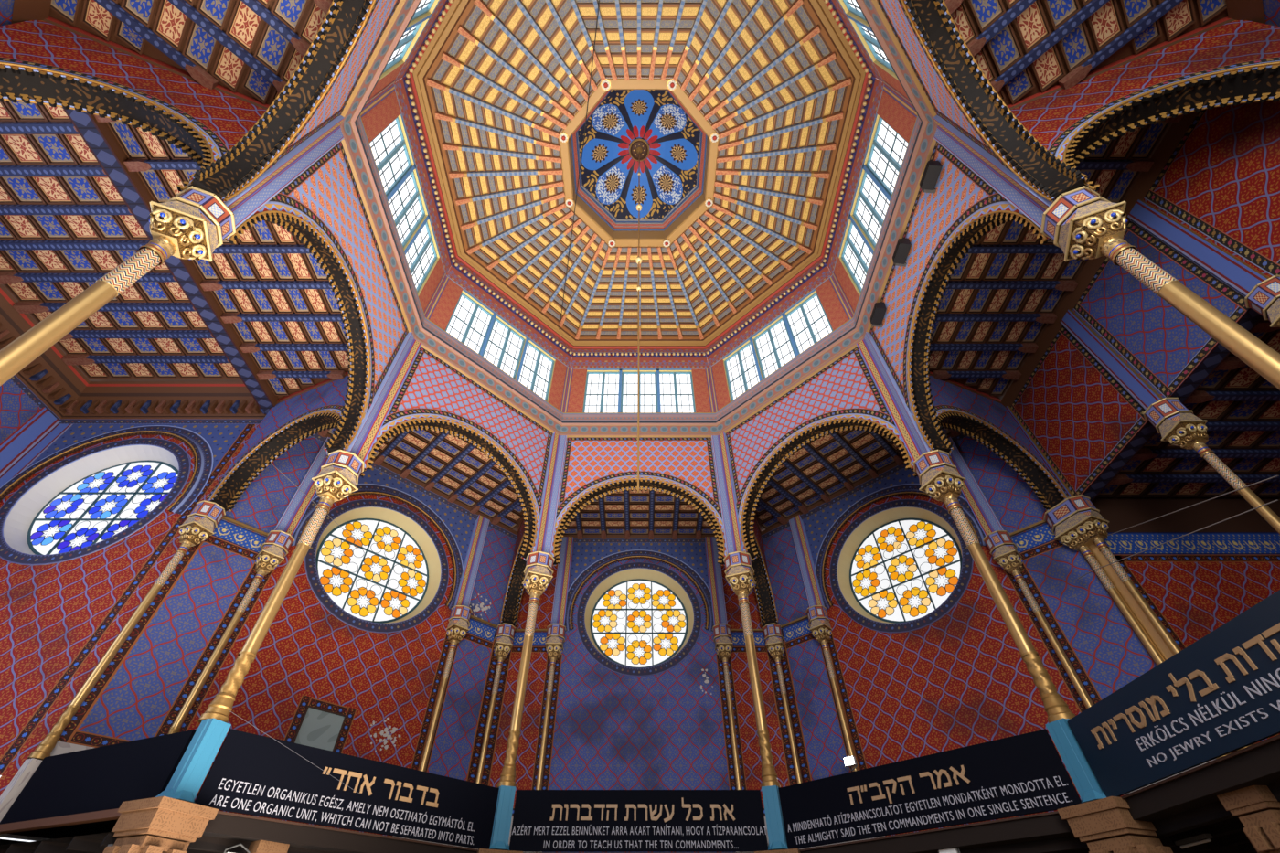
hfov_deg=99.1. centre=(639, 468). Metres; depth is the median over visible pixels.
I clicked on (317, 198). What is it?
wall
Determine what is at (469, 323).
window
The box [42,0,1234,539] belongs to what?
ceiling
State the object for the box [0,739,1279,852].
balcony
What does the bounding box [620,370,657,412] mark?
window
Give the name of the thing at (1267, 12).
wall
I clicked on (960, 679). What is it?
wall
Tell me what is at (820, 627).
gilded column
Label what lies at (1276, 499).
cable
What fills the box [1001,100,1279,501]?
wall
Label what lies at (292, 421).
wall
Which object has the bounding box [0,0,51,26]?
wall
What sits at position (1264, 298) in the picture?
gilded column
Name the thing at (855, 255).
window
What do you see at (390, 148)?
window
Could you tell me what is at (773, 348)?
window
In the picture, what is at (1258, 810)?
stone column
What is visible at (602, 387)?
window
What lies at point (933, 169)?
loudspeaker
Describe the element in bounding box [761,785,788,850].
pedestal
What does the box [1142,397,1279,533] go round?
gilded column
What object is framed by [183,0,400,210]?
wall
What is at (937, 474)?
gilded column
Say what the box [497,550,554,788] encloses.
gilded column
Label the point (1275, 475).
cable
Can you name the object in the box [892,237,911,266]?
loudspeaker
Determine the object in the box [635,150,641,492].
cable
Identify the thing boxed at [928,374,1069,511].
wall
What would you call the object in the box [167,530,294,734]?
gilded column
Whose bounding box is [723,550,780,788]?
gilded column
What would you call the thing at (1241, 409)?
ceiling
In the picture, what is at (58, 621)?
wall
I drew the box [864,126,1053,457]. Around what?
wall
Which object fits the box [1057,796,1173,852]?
stone column
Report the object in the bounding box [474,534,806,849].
wall
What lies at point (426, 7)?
window
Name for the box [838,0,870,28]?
window
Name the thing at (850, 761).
floodlight
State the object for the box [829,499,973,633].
window
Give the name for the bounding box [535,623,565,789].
gilded column
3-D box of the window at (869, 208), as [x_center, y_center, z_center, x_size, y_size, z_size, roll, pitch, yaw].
[7.290,-8.154,17.177,0.200,2.770,1.460,0,-43,0]
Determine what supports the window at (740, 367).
in the wall at (439, 297)
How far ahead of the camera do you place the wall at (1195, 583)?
14.26 m
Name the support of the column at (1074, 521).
on the balcony
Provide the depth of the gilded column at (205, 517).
12.35 m
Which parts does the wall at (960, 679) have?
string molding, cornice, string molding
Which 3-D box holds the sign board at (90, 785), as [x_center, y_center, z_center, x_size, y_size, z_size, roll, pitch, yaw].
[-9.661,5.537,9.608,4.150,1.260,0.140,-16,-46,16]
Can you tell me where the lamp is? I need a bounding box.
[1174,833,1212,848]
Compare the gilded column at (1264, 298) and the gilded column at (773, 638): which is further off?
the gilded column at (773, 638)
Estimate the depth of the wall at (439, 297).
19.67 m
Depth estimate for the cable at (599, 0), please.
18.16 m
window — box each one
[0,437,191,565]
[304,499,448,633]
[369,114,414,196]
[378,18,428,80]
[388,169,427,250]
[405,219,439,295]
[406,0,438,28]
[445,290,493,354]
[482,316,526,379]
[518,340,555,401]
[576,562,702,676]
[582,370,618,412]
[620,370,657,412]
[659,370,695,412]
[723,340,759,401]
[752,315,795,379]
[785,290,833,353]
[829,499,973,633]
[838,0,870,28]
[838,219,872,295]
[848,18,898,80]
[850,169,889,250]
[864,114,908,197]
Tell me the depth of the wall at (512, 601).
20.71 m
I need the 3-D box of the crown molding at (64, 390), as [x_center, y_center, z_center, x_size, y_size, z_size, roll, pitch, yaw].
[-15.655,-5.739,14.268,6.850,1.320,11.100,0,-43,0]
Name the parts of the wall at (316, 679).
string molding, cornice, string molding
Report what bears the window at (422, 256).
in the wall at (439, 297)
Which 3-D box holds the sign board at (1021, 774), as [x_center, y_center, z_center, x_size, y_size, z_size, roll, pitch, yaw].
[5.112,6.340,10.524,5.560,1.205,0.096,-35,-53,31]
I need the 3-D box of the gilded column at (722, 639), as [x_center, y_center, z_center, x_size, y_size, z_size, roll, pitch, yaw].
[3.020,8.658,17.611,0.681,7.561,0.681,0,-43,0]
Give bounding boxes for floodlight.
[224,842,250,852]
[843,756,857,770]
[937,847,959,852]
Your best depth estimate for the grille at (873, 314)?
16.21 m
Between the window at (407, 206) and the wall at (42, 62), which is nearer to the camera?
the wall at (42, 62)
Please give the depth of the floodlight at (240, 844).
9.01 m
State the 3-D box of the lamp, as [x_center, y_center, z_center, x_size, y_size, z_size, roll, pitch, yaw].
[8.320,5.609,8.198,0.090,0.093,0.620,0,-43,0]
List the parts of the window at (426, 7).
pane, frame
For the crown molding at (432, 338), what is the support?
attached to the wall at (439, 297)
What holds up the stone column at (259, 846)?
on the floor
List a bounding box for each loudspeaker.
[870,301,886,327]
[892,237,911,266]
[919,160,942,193]
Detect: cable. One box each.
[229,710,359,793]
[270,462,362,547]
[558,0,599,329]
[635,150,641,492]
[1077,499,1278,578]
[1108,475,1279,535]
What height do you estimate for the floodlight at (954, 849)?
0.363 m
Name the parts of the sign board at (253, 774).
rail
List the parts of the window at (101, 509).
stained glass, pane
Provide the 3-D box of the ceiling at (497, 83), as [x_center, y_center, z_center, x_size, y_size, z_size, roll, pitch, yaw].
[-0.030,-10.461,19.364,14.280,0.586,14.280,0,-43,0]
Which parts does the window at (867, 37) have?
frame, pane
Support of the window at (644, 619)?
in the wall at (608, 730)
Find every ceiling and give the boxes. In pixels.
[0,100,242,381]
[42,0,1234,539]
[412,0,865,345]
[558,77,719,247]
[1096,318,1279,497]
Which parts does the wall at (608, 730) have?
string molding, cornice, string molding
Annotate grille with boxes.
[870,305,875,322]
[892,240,899,260]
[919,162,928,187]
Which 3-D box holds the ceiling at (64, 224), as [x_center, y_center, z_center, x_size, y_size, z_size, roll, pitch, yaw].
[-15.530,-6.192,14.698,7.100,0.370,11.100,0,-43,0]
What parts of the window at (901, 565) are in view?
stained glass, pane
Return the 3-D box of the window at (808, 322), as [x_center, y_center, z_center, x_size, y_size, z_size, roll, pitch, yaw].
[6.214,-5.328,20.159,1.460,2.770,0.200,-35,-53,31]
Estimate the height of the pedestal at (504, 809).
1.200 m
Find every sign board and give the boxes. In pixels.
[0,729,196,834]
[194,728,499,851]
[509,789,767,852]
[778,728,1082,851]
[1067,589,1279,799]
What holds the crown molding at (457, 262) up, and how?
attached to the wall at (439, 297)
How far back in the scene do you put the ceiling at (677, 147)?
20.75 m
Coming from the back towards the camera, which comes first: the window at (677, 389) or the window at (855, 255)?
the window at (677, 389)
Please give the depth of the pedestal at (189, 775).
8.93 m
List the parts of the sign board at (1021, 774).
rail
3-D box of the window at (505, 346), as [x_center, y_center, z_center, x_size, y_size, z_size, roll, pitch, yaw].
[-5.206,-4.594,20.934,0.200,2.770,1.460,-35,-53,31]
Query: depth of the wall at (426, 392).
17.73 m
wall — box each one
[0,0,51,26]
[0,20,266,191]
[0,379,59,476]
[0,424,259,795]
[0,431,517,846]
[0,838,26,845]
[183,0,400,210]
[205,375,348,512]
[223,126,414,456]
[356,339,559,561]
[360,0,917,412]
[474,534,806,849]
[500,520,526,626]
[543,435,735,565]
[718,339,921,561]
[751,520,778,626]
[760,431,1215,846]
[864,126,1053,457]
[876,0,1092,211]
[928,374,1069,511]
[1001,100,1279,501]
[1010,20,1279,191]
[1091,497,1279,753]
[1226,0,1279,27]
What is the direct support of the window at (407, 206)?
in the wall at (439, 297)
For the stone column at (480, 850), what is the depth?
11.36 m
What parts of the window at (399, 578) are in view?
stained glass, pane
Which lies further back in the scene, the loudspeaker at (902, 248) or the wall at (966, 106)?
the loudspeaker at (902, 248)
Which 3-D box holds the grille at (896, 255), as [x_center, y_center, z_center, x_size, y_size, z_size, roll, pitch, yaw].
[6.931,-5.883,14.791,0.067,0.250,0.480,0,-43,0]
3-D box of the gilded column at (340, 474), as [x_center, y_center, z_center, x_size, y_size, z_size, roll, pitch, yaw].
[-7.421,2.136,11.642,0.851,6.316,0.851,-16,-46,16]
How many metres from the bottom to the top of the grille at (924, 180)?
0.250 m
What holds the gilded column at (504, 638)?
on the balcony
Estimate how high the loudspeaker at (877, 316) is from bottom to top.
0.400 m
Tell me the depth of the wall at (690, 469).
19.28 m
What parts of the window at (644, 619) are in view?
pane, stained glass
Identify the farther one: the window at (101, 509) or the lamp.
the window at (101, 509)
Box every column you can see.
[0,185,235,385]
[0,500,225,821]
[102,796,218,852]
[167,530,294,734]
[198,449,364,723]
[246,840,289,852]
[400,605,472,839]
[461,622,515,848]
[476,848,522,852]
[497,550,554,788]
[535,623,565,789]
[712,623,742,789]
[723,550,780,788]
[754,848,799,852]
[762,622,815,848]
[805,605,876,839]
[913,449,1075,723]
[982,530,1142,793]
[1040,185,1279,390]
[1043,494,1250,758]
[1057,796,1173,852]
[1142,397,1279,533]
[1216,785,1279,852]
[1244,275,1279,327]
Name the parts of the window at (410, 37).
pane, frame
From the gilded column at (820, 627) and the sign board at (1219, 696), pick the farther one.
the gilded column at (820, 627)
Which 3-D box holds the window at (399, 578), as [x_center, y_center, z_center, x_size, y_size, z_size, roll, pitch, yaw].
[-8.759,3.283,18.364,0.550,4.760,4.760,-35,-53,31]
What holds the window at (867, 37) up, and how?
in the wall at (439, 297)
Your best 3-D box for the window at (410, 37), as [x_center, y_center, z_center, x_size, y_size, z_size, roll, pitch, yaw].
[-6.274,-10.980,14.196,1.460,2.770,0.200,-35,-53,31]
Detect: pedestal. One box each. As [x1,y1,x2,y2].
[155,717,231,803]
[489,785,515,850]
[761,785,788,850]
[1045,717,1119,802]
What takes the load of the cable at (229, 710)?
attached to the sign board at (253, 774)
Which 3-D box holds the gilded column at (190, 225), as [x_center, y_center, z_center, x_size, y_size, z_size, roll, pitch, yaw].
[-7.421,-2.075,7.198,0.851,6.316,0.851,16,-46,-16]
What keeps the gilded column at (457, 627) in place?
on the balcony
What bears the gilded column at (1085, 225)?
on the balcony
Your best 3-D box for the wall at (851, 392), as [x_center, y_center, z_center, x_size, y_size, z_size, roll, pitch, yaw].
[5.271,-0.584,17.305,6.080,5.583,0.592,-35,-53,31]
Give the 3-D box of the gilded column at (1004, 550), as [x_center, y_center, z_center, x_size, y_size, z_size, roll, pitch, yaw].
[10.527,4.781,13.520,0.681,7.561,0.681,-35,-53,31]
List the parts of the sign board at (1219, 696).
rail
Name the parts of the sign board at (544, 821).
rail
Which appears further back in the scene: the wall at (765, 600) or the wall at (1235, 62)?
the wall at (765, 600)
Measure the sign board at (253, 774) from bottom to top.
1.205 m
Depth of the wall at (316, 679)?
15.65 m
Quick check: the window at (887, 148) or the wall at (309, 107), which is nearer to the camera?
the wall at (309, 107)
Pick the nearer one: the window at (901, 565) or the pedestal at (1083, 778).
the pedestal at (1083, 778)
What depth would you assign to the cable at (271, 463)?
17.29 m
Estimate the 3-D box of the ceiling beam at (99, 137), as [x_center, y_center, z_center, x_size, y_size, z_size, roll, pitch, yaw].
[-12.130,-6.260,14.073,0.500,1.150,12.100,0,-43,0]
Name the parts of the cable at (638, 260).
rod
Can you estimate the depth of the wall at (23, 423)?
16.71 m
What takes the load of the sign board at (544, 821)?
attached to the balcony
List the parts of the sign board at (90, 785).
rail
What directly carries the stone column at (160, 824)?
on the floor
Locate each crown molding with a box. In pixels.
[0,284,266,424]
[340,0,937,437]
[402,0,875,357]
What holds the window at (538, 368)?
in the wall at (439, 297)
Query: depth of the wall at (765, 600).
20.71 m
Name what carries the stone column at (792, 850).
on the floor
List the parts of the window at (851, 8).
frame, pane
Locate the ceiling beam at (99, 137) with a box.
[63,108,278,414]

